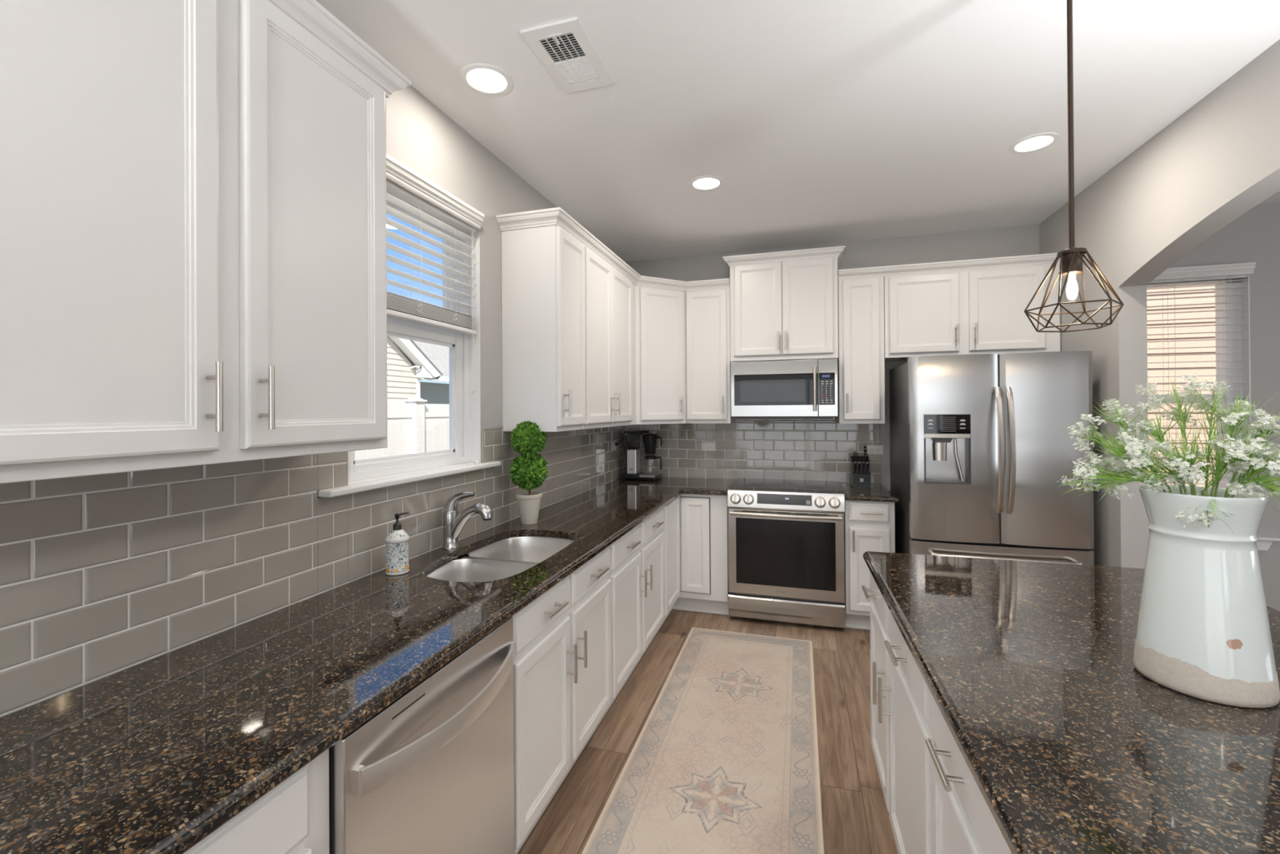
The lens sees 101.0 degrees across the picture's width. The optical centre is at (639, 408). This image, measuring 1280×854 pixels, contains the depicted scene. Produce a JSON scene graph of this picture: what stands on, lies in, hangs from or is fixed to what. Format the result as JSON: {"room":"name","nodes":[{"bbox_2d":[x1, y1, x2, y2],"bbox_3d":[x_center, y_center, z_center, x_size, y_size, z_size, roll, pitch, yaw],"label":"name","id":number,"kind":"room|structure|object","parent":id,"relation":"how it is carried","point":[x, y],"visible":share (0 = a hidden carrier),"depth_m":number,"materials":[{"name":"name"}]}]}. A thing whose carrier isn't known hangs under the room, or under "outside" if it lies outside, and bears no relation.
{"room":"kitchen","nodes":[
{"label":"kitchen","id":0,"kind":"room"},
{"bbox_2d":[316,85,556,569],"bbox_3d":[-1.438,0.100,0.502,0.150,2.735,8.800,0,0,17],"label":"wall","id":1,"kind":"structure","parent":0,"point":[420,136],"depth_m":2.51,"materials":[{"name":"paint"}]},
{"bbox_2d":[0,0,387,484],"bbox_3d":[-0.985,-0.407,1.126,0.362,1.043,0.923,0,0,17],"label":"upper cabinet","id":2,"kind":"object","parent":1,"relation":"attached to","point":[193,237],"visible":1,"depth_m":1.01,"materials":[{"name":"paint"}]},
{"bbox_2d":[0,425,624,716],"bbox_3d":[-0.842,0.339,2.199,0.008,0.492,4.894,0,0,17],"label":"tile backsplash","id":3,"kind":"structure","parent":1,"relation":"attached to","point":[101,575],"depth_m":1.30,"materials":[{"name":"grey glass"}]},
{"bbox_2d":[611,440,616,450],"bbox_3d":[-0.209,0.304,4.272,0.007,0.070,0.116,0,0,17],"label":"wall outlet","id":4,"kind":"object","parent":3,"relation":"attached to","point":[613,446],"visible":0.98,"depth_m":4.25,"materials":[{"name":"plastic"}]},
{"bbox_2d":[267,0,411,97],"bbox_3d":[-0.987,-0.938,1.153,0.351,0.064,0.973,0,0,17],"label":"crown molding","id":5,"kind":"structure","parent":1,"relation":"attached to","point":[310,15],"depth_m":1.36,"materials":[{"name":"paint"}]},
{"bbox_2d":[317,191,501,497],"bbox_3d":[-0.919,-0.301,2.138,0.205,1.162,0.982,0,0,17],"label":"window","id":6,"kind":"structure","parent":1,"relation":"in","point":[463,369],"depth_m":2.43,"materials":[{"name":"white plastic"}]},
{"bbox_2d":[386,153,484,465],"bbox_3d":[-0.878,-0.327,2.142,0.098,1.166,0.733,0,0,17],"label":"window blind","id":7,"kind":"object","parent":6,"relation":"attached to","point":[402,182],"visible":0.76,"depth_m":2.18,"materials":[{"name":"white plastic"}]},
{"bbox_2d":[501,224,586,431],"bbox_3d":[-0.483,-0.404,2.794,0.362,1.043,0.332,0,0,17],"label":"upper cabinet","id":8,"kind":"object","parent":1,"relation":"attached to","point":[543,268],"visible":0.97,"depth_m":2.65,"materials":[{"name":"paint"}]},
{"bbox_2d":[496,207,729,291],"bbox_3d":[-0.091,-0.935,3.364,0.519,0.064,1.911,-1,0,37],"label":"crown molding","id":9,"kind":"structure","parent":8,"relation":"attached to","point":[557,216],"depth_m":2.99,"materials":[{"name":"paint"}]},
{"bbox_2d":[582,246,635,429],"bbox_3d":[-0.291,-0.403,3.430,0.362,1.043,0.991,0,0,17],"label":"upper cabinet","id":10,"kind":"object","parent":1,"relation":"attached to","point":[610,296],"visible":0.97,"depth_m":3.27,"materials":[{"name":"paint"}]},
{"bbox_2d":[515,491,542,524],"bbox_3d":[-0.555,0.501,2.643,0.132,0.149,0.132,0,0,17],"label":"pot","id":11,"kind":"object","parent":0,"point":[528,502],"depth_m":2.60,"materials":[{"name":"white ceramic"}]},
{"bbox_2d":[517,608,897,853],"bbox_3d":[1.754,1.474,-0.462,6.800,0.060,8.800,0,0,17],"label":"floor","id":12,"kind":"structure","parent":0,"point":[855,819],"depth_m":2.31,"materials":[{"name":"brown wood"}]},
{"bbox_2d":[182,748,328,853],"bbox_3d":[-0.981,1.033,0.547,0.660,0.861,1.052,0,0,17],"label":"base cabinet","id":13,"kind":"object","parent":12,"relation":"on","point":[292,817],"visible":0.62,"depth_m":0.87,"materials":[{"name":"paint"}]},
{"bbox_2d":[328,616,515,853],"bbox_3d":[-0.715,1.038,1.339,0.673,0.854,0.606,0,0,17],"label":"dishwasher","id":14,"kind":"object","parent":12,"relation":"on","point":[432,771],"visible":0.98,"depth_m":1.21,"materials":[{"name":"metal"}]},
{"bbox_2d":[328,745,333,853],"bbox_3d":[-0.760,0.999,1.352,0.580,0.775,0.600,0,0,17],"label":"tub","id":15,"kind":"object","parent":14,"relation":"in","point":[331,748],"depth_m":0.98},
{"bbox_2d":[493,536,611,853],"bbox_3d":[-0.524,1.036,2.064,0.660,0.861,0.874,0,0,17],"label":"base cabinet","id":16,"kind":"object","parent":12,"relation":"on","point":[562,637],"visible":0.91,"depth_m":1.86,"materials":[{"name":"paint"}]},
{"bbox_2d":[596,507,664,727],"bbox_3d":[-0.260,1.038,2.942,0.660,0.861,0.952,0,0,17],"label":"base cabinet","id":17,"kind":"object","parent":12,"relation":"on","point":[637,574],"visible":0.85,"depth_m":2.73,"materials":[{"name":"paint"}]},
{"bbox_2d":[652,493,728,639],"bbox_3d":[0.173,1.039,3.876,0.952,0.861,1.082,0,0,17],"label":"base cabinet","id":18,"kind":"object","parent":12,"relation":"on","point":[695,529],"visible":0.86,"depth_m":3.71,"materials":[{"name":"paint"}]},
{"bbox_2d":[0,476,735,853],"bbox_3d":[-0.342,0.589,2.176,0.956,0.032,4.640,0,0,17],"label":"countertop","id":19,"kind":"structure","parent":18,"relation":"on","point":[155,755],"depth_m":1.04,"materials":[{"name":"black stone"}]},
{"bbox_2d":[385,511,409,575],"bbox_3d":[-0.848,0.471,1.844,0.078,0.206,0.078,0,0,0],"label":"soap dispenser","id":20,"kind":"object","parent":19,"relation":"on","point":[397,542],"visible":1,"depth_m":1.82,"materials":[{"name":"white ceramic"}]},
{"bbox_2d":[442,491,493,549],"bbox_3d":[-0.708,0.458,2.166,0.223,0.232,0.068,0,0,14],"label":"kitchen faucet","id":21,"kind":"object","parent":19,"relation":"on","point":[454,522],"visible":1,"depth_m":2.16,"materials":[{"name":"metal"}]},
{"bbox_2d":[426,536,574,582],"bbox_3d":[-0.535,0.698,2.117,0.422,0.180,0.769,0,0,17],"label":"sink","id":22,"kind":"object","parent":19,"relation":"in","point":[509,557],"visible":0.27,"depth_m":2.14,"materials":[{"name":"metal"}]},
{"bbox_2d":[508,420,547,524],"bbox_3d":[-0.557,0.316,2.644,0.199,0.519,0.204,0,0,17],"label":"topiary","id":23,"kind":"object","parent":19,"relation":"on","point":[527,471],"visible":0.99,"depth_m":2.60,"materials":[{"name":"green plant"}]},
{"bbox_2d":[614,431,662,480],"bbox_3d":[0.004,0.382,4.303,0.370,0.393,0.191,0,0,20],"label":"coffee maker","id":24,"kind":"object","parent":19,"relation":"on","point":[634,440],"visible":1,"depth_m":4.27,"materials":[{"name":"black plastic"}]},
{"bbox_2d":[643,433,662,454],"bbox_3d":[0.098,0.289,4.289,0.148,0.167,0.119,0,0,-13],"label":"basket","id":25,"kind":"object","parent":24,"relation":"on","point":[650,440],"depth_m":4.24,"materials":[{"name":"black plastic"}]},
{"bbox_2d":[581,626,824,853],"bbox_3d":[0.360,1.458,2.240,0.762,0.007,2.440,0,0,17],"label":"runner rug","id":26,"kind":"object","parent":12,"relation":"on","point":[725,758],"visible":1,"depth_m":2.17,"materials":[{"name":"beige fabric"}]},
{"bbox_2d":[727,478,844,627],"bbox_3d":[1.053,1.012,3.813,0.763,0.904,0.704,0,0,17],"label":"range oven","id":27,"kind":"object","parent":12,"relation":"on","point":[786,555],"visible":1,"depth_m":3.53,"materials":[{"name":"silver glass"}]},
{"bbox_2d":[727,478,844,494],"bbox_3d":[1.064,0.564,3.859,0.763,0.008,0.612,0,0,17],"label":"cooktop","id":28,"kind":"object","parent":27,"relation":"in","point":[788,486],"depth_m":3.79,"materials":[{"name":"black glass"}]},
{"bbox_2d":[844,498,895,630],"bbox_3d":[1.568,1.030,3.676,0.298,0.861,0.660,0,0,17],"label":"base cabinet","id":29,"kind":"object","parent":12,"relation":"on","point":[868,526],"visible":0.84,"depth_m":3.42,"materials":[{"name":"paint"}]},
{"bbox_2d":[839,482,897,502],"bbox_3d":[1.574,0.583,3.688,0.315,0.032,0.640,0,0,17],"label":"countertop","id":30,"kind":"structure","parent":29,"relation":"on","point":[877,492],"depth_m":3.49,"materials":[{"name":"brown stone"}]},
{"bbox_2d":[850,455,871,488],"bbox_3d":[1.597,0.459,3.818,0.120,0.215,0.148,0,0,17],"label":"knife block","id":31,"kind":"object","parent":30,"relation":"on","point":[858,479],"visible":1,"depth_m":3.76,"materials":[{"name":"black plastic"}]},
{"bbox_2d":[853,450,857,458],"bbox_3d":[1.574,0.346,3.856,0.035,0.075,0.007,0,0,17],"label":"scissors","id":32,"kind":"object","parent":31,"relation":"in","point":[855,452],"visible":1,"depth_m":3.85,"materials":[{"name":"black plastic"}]},
{"bbox_2d":[853,461,857,472],"bbox_3d":[1.538,0.424,3.764,0.018,0.087,0.033,0,0,17],"label":"kitchen knife","id":33,"kind":"object","parent":31,"relation":"in","point":[855,462],"visible":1,"depth_m":3.76,"materials":[{"name":"black plastic"}]},
{"bbox_2d":[857,461,861,472],"bbox_3d":[1.564,0.424,3.756,0.018,0.087,0.033,0,0,17],"label":"kitchen knife","id":34,"kind":"object","parent":31,"relation":"in","point":[859,462],"visible":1,"depth_m":3.75,"materials":[{"name":"black plastic"}]},
{"bbox_2d":[862,462,865,473],"bbox_3d":[1.589,0.424,3.749,0.018,0.087,0.033,0,0,17],"label":"kitchen knife","id":35,"kind":"object","parent":31,"relation":"in","point":[863,463],"visible":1,"depth_m":3.75,"materials":[{"name":"black plastic"}]},
{"bbox_2d":[866,462,869,473],"bbox_3d":[1.615,0.424,3.741,0.018,0.087,0.033,0,0,17],"label":"kitchen knife","id":36,"kind":"object","parent":31,"relation":"in","point":[867,463],"visible":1,"depth_m":3.74,"materials":[{"name":"black plastic"}]},
{"bbox_2d":[862,570,937,853],"bbox_3d":[1.065,1.025,1.568,0.660,0.861,0.923,0,0,16],"label":"base cabinet","id":37,"kind":"object","parent":12,"relation":"on","point":[900,696],"visible":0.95,"depth_m":1.53,"materials":[{"name":"paint"}]},
{"bbox_2d":[924,693,1012,853],"bbox_3d":[0.769,1.023,0.520,0.660,0.861,1.248,0,0,16],"label":"base cabinet","id":38,"kind":"object","parent":12,"relation":"on","point":[962,822],"visible":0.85,"depth_m":1.00,"materials":[{"name":"paint"}]},
{"bbox_2d":[862,551,1279,853],"bbox_3d":[1.085,0.575,0.904,1.068,0.032,2.215,0,0,17],"label":"countertop","id":39,"kind":"structure","parent":38,"relation":"on","point":[1028,666],"depth_m":0.95,"materials":[{"name":"brown stone"}]},
{"bbox_2d":[1133,484,1279,707],"bbox_3d":[1.149,0.364,1.080,0.205,0.390,0.205,0,0,17],"label":"pitcher vase","id":40,"kind":"object","parent":39,"relation":"on","point":[1203,632],"visible":0.94,"depth_m":1.02,"materials":[{"name":"white ceramic"}]},
{"bbox_2d":[1054,451,1143,495],"bbox_3d":[1.049,0.195,1.193,0.199,0.201,0.138,0,0,17],"label":"flower spray","id":41,"kind":"object","parent":40,"relation":"in","point":[1094,465],"visible":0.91,"depth_m":1.19,"materials":[{"name":"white plant"}]},
{"bbox_2d":[1062,413,1154,484],"bbox_3d":[1.076,0.146,1.191,0.116,0.298,0.204,0,0,-39],"label":"flower spray","id":42,"kind":"object","parent":40,"relation":"in","point":[1082,432],"visible":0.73,"depth_m":1.21,"materials":[{"name":"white plant"}]},
{"bbox_2d":[1062,456,1159,499],"bbox_3d":[1.038,0.200,1.148,0.197,0.190,0.101,0,0,17],"label":"flower spray","id":43,"kind":"object","parent":40,"relation":"in","point":[1117,463],"visible":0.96,"depth_m":1.14,"materials":[{"name":"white plant"}]},
{"bbox_2d":[1091,395,1165,492],"bbox_3d":[1.092,0.133,1.184,0.101,0.323,0.167,0,0,-2],"label":"flower spray","id":44,"kind":"object","parent":40,"relation":"in","point":[1117,411],"visible":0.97,"depth_m":1.19,"materials":[{"name":"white plant"}]},
{"bbox_2d":[1095,428,1172,493],"bbox_3d":[1.051,0.162,1.127,0.122,0.265,0.134,0,0,-22],"label":"flower spray","id":45,"kind":"object","parent":40,"relation":"in","point":[1133,453],"visible":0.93,"depth_m":1.10,"materials":[{"name":"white plant"}]},
{"bbox_2d":[1124,402,1199,494],"bbox_3d":[1.144,0.132,1.154,0.133,0.324,0.124,0,0,17],"label":"flower spray","id":46,"kind":"object","parent":40,"relation":"in","point":[1160,436],"visible":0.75,"depth_m":1.16,"materials":[{"name":"green plant"}]},
{"bbox_2d":[1115,446,1209,497],"bbox_3d":[1.048,0.183,1.053,0.148,0.222,0.116,0,0,17],"label":"flower spray","id":47,"kind":"object","parent":40,"relation":"in","point":[1172,477],"visible":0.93,"depth_m":1.07,"materials":[{"name":"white plant"}]},
{"bbox_2d":[1134,377,1211,495],"bbox_3d":[1.152,0.112,1.140,0.122,0.364,0.096,-1,0,43],"label":"flower spray","id":48,"kind":"object","parent":40,"relation":"in","point":[1176,395],"visible":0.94,"depth_m":1.13,"materials":[{"name":"green plant"}]},
{"bbox_2d":[1142,424,1222,495],"bbox_3d":[1.076,0.160,1.049,0.114,0.268,0.160,0,0,17],"label":"flower spray","id":49,"kind":"object","parent":40,"relation":"in","point":[1190,473],"visible":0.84,"depth_m":1.05,"materials":[{"name":"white plant"}]},
{"bbox_2d":[1174,477,1237,538],"bbox_3d":[1.093,0.211,1.021,0.126,0.167,0.085,0,0,-43],"label":"flower spray","id":50,"kind":"object","parent":40,"relation":"in","point":[1204,493],"visible":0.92,"depth_m":1.01,"materials":[{"name":"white plant"}]},
{"bbox_2d":[1177,371,1239,496],"bbox_3d":[1.173,0.108,1.090,0.100,0.371,0.101,0,0,17],"label":"flower spray","id":51,"kind":"object","parent":40,"relation":"in","point":[1188,388],"visible":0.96,"depth_m":1.08,"materials":[{"name":"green plant"}]},
{"bbox_2d":[1191,386,1277,497],"bbox_3d":[1.207,0.122,1.064,0.111,0.342,0.112,0,0,17],"label":"flower spray","id":52,"kind":"object","parent":40,"relation":"in","point":[1233,421],"visible":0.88,"depth_m":1.07,"materials":[{"name":"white plant"}]},
{"bbox_2d":[1197,426,1279,497],"bbox_3d":[1.137,0.162,1.003,0.094,0.263,0.135,0,0,17],"label":"flower spray","id":53,"kind":"object","parent":40,"relation":"in","point":[1237,454],"visible":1,"depth_m":1.01,"materials":[{"name":"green plant"}]},
{"bbox_2d":[1223,404,1279,497],"bbox_3d":[1.213,0.137,1.014,0.111,0.313,0.122,0,0,-2],"label":"flower spray","id":54,"kind":"object","parent":40,"relation":"in","point":[1274,447],"visible":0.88,"depth_m":1.02,"materials":[{"name":"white plant"}]},
{"bbox_2d":[1225,449,1279,508],"bbox_3d":[1.185,0.179,0.988,0.124,0.229,0.136,0,0,17],"label":"flower spray","id":55,"kind":"object","parent":40,"relation":"in","point":[1274,486],"visible":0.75,"depth_m":1.00,"materials":[{"name":"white plant"}]},
{"bbox_2d":[1230,432,1279,497],"bbox_3d":[1.184,0.166,0.982,0.156,0.256,0.110,-1,0,42],"label":"flower spray","id":56,"kind":"object","parent":40,"relation":"in","point":[1274,464],"visible":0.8,"depth_m":0.99,"materials":[{"name":"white plant"}]},
{"bbox_2d":[889,351,1093,564],"bbox_3d":[2.149,0.573,3.345,0.908,1.767,0.866,0,0,17],"label":"refrigerator","id":57,"kind":"object","parent":12,"relation":"on","point":[978,442],"visible":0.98,"depth_m":3.02,"materials":[{"name":"silver metal"}]},
{"bbox_2d":[315,0,1279,262],"bbox_3d":[1.738,-1.341,-0.451,6.800,0.100,8.800,0,0,17],"label":"ceiling","id":58,"kind":"structure","parent":0,"point":[820,122],"depth_m":2.17,"materials":[{"name":"paint"}]},
{"bbox_2d":[459,63,513,96],"bbox_3d":[-0.591,-1.264,2.038,0.198,0.006,0.198,0,0,17],"label":"recessed light","id":59,"kind":"object","parent":58,"relation":"in","point":[485,79],"visible":1,"depth_m":2.03,"materials":[{"name":"white plastic"}]},
{"bbox_2d":[520,17,613,93],"bbox_3d":[-0.251,-1.262,1.912,0.208,0.015,0.356,0,0,17],"label":"ceiling vent","id":60,"kind":"object","parent":58,"relation":"in","point":[564,47],"visible":1,"depth_m":1.89,"materials":[{"name":"white plastic"}]},
{"bbox_2d":[688,175,724,191],"bbox_3d":[0.374,-1.266,2.977,0.198,0.006,0.198,0,0,17],"label":"recessed light","id":61,"kind":"object","parent":58,"relation":"in","point":[704,183],"visible":1,"depth_m":2.97,"materials":[{"name":"white plastic"}]},
{"bbox_2d":[1008,132,1059,154],"bbox_3d":[1.903,-1.277,2.549,0.198,0.006,0.198,0,0,17],"label":"recessed light","id":62,"kind":"object","parent":58,"relation":"in","point":[1037,142],"visible":1,"depth_m":2.54,"materials":[{"name":"white plastic"}]},
{"bbox_2d":[1023,0,1124,332],"bbox_3d":[1.176,-0.748,1.440,0.216,1.062,0.202,0,0,17],"label":"pendant lamp","id":63,"kind":"object","parent":58,"relation":"hanging from","point":[1072,260],"visible":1,"depth_m":1.43,"materials":[{"name":"brown metal"}]},
{"bbox_2d":[1061,252,1083,275],"bbox_3d":[1.178,-0.393,1.438,0.046,0.051,0.046,0,0,17],"label":"socket","id":64,"kind":"object","parent":63,"relation":"attached to","point":[1077,267],"depth_m":1.42,"materials":[{"name":"brown metal"}]},
{"bbox_2d":[625,202,1279,610],"bbox_3d":[2.993,0.085,3.685,6.800,2.735,0.150,0,0,17],"label":"wall","id":65,"kind":"structure","parent":0,"point":[1254,236],"depth_m":3.39,"materials":[{"name":"paint"}]},
{"bbox_2d":[635,284,686,424],"bbox_3d":[0.061,-0.402,4.166,0.612,1.043,0.618,0,0,17],"label":"upper cabinet","id":66,"kind":"object","parent":65,"relation":"attached to","point":[660,313],"visible":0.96,"depth_m":3.95,"materials":[{"name":"paint"}]},
{"bbox_2d":[685,288,735,423],"bbox_3d":[0.554,-0.405,4.148,0.338,1.043,0.368,0,0,17],"label":"upper cabinet","id":67,"kind":"object","parent":65,"relation":"attached to","point":[708,322],"visible":0.97,"depth_m":4.01,"materials":[{"name":"paint"}]},
{"bbox_2d":[624,417,880,484],"bbox_3d":[0.836,0.325,4.251,2.021,0.515,0.008,0,0,17],"label":"tile backsplash","id":68,"kind":"structure","parent":65,"relation":"attached to","point":[793,449],"depth_m":4.20,"materials":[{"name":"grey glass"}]},
{"bbox_2d":[701,442,715,451],"bbox_3d":[0.562,0.316,4.324,0.116,0.070,0.007,0,0,17],"label":"wall outlet","id":69,"kind":"object","parent":68,"relation":"attached to","point":[711,446],"visible":1,"depth_m":4.32,"materials":[{"name":"plastic"}]},
{"bbox_2d":[866,444,883,454],"bbox_3d":[1.764,0.314,3.962,0.116,0.070,0.007,0,0,17],"label":"wall outlet","id":70,"kind":"object","parent":68,"relation":"attached to","point":[871,449],"visible":0.91,"depth_m":3.96,"materials":[{"name":"plastic"}]},
{"bbox_2d":[729,257,838,361],"bbox_3d":[1.079,-0.722,3.981,0.760,0.737,0.386,0,0,17],"label":"upper cabinet","id":71,"kind":"object","parent":65,"relation":"attached to","point":[784,310],"visible":0.98,"depth_m":3.83,"materials":[{"name":"paint"}]},
{"bbox_2d":[722,245,845,271],"bbox_3d":[1.079,-1.100,3.988,0.858,0.064,0.375,0,0,17],"label":"crown molding","id":72,"kind":"structure","parent":71,"relation":"attached to","point":[833,251],"depth_m":3.83,"materials":[{"name":"paint"}]},
{"bbox_2d":[730,358,838,418],"bbox_3d":[1.074,-0.135,3.950,0.744,0.429,0.430,0,0,17],"label":"microwave oven","id":73,"kind":"object","parent":71,"relation":"attached to","point":[793,388],"visible":1,"depth_m":3.79,"materials":[{"name":"silver metal"}]},
{"bbox_2d":[836,276,884,423],"bbox_3d":[1.595,-0.412,3.835,0.298,1.043,0.368,0,0,17],"label":"upper cabinet","id":74,"kind":"object","parent":65,"relation":"attached to","point":[860,302],"visible":0.98,"depth_m":3.70,"materials":[{"name":"paint"}]},
{"bbox_2d":[838,253,1060,279],"bbox_3d":[2.044,-0.948,3.545,1.333,0.064,0.047,0,0,17],"label":"crown molding","id":75,"kind":"structure","parent":74,"relation":"on","point":[1039,260],"depth_m":3.53,"materials":[{"name":"paint"}]},
{"bbox_2d":[884,264,1060,361],"bbox_3d":[2.233,-0.646,3.643,1.028,0.585,0.368,0,0,17],"label":"upper cabinet","id":76,"kind":"object","parent":65,"relation":"attached to","point":[975,312],"visible":0.9,"depth_m":3.52,"materials":[{"name":"paint"}]},
{"bbox_2d":[1146,274,1279,550],"bbox_3d":[3.488,0.016,3.510,1.070,1.755,0.200,0,0,17],"label":"window","id":77,"kind":"structure","parent":65,"relation":"in","point":[1264,543],"depth_m":3.41,"materials":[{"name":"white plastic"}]},
{"bbox_2d":[1146,262,1256,488],"bbox_3d":[3.472,-0.055,3.469,0.844,1.713,0.100,0,0,17],"label":"window blind","id":78,"kind":"object","parent":77,"relation":"attached to","point":[1228,272],"visible":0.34,"depth_m":3.42,"materials":[{"name":"white plastic"}]},
{"bbox_2d":[1039,39,1279,568],"bbox_3d":[2.220,0.082,1.568,0.120,2.735,4.350,0,0,17],"label":"wall","id":79,"kind":"structure","parent":0,"point":[1218,160],"depth_m":2.62,"materials":[{"name":"paint"}]},
{"label":"outside","id":80,"kind":"structure","parent":0,"visible":0},
{"bbox_3d":[1.311,1.933,9.331,80.000,0.060,70.000,0,0,17],"label":"ground","id":81,"kind":"structure","parent":80,"visible":0},
{"bbox_2d":[355,403,412,480],"bbox_3d":[-2.490,0.911,4.357,0.040,1.913,1.698,0,0,17],"label":"vinyl fence","id":82,"kind":"object","parent":81,"relation":"on","point":[399,415],"visible":0.09,"depth_m":4.97,"materials":[{"name":"white plastic"}]},
{"bbox_2d":[402,397,426,471],"bbox_3d":[-2.227,0.903,5.234,0.160,2.012,0.160,0,0,17],"label":"fence post","id":83,"kind":"object","parent":81,"relation":"on","point":[418,435],"visible":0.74,"depth_m":5.18,"materials":[{"name":"plastic"}]},
{"bbox_2d":[386,336,448,404],"bbox_3d":[-7.681,-0.958,18.832,5.340,5.900,17.000,0,0,17],"label":"house","id":84,"kind":"structure","parent":81,"relation":"on","point":[409,362],"depth_m":14.90,"materials":[{"name":"beige wood"}]},
{"bbox_2d":[424,404,449,468],"bbox_3d":[-1.963,0.914,6.110,0.040,1.913,1.698,0,0,17],"label":"vinyl fence","id":85,"kind":"object","parent":81,"relation":"on","point":[436,415],"visible":0.04,"depth_m":5.52,"materials":[{"name":"white plastic"}]},
{"bbox_2d":[1146,285,1216,487],"bbox_3d":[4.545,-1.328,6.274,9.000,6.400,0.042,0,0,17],"label":"house","id":86,"kind":"structure","parent":81,"relation":"on","point":[1211,292],"depth_m":5.83,"materials":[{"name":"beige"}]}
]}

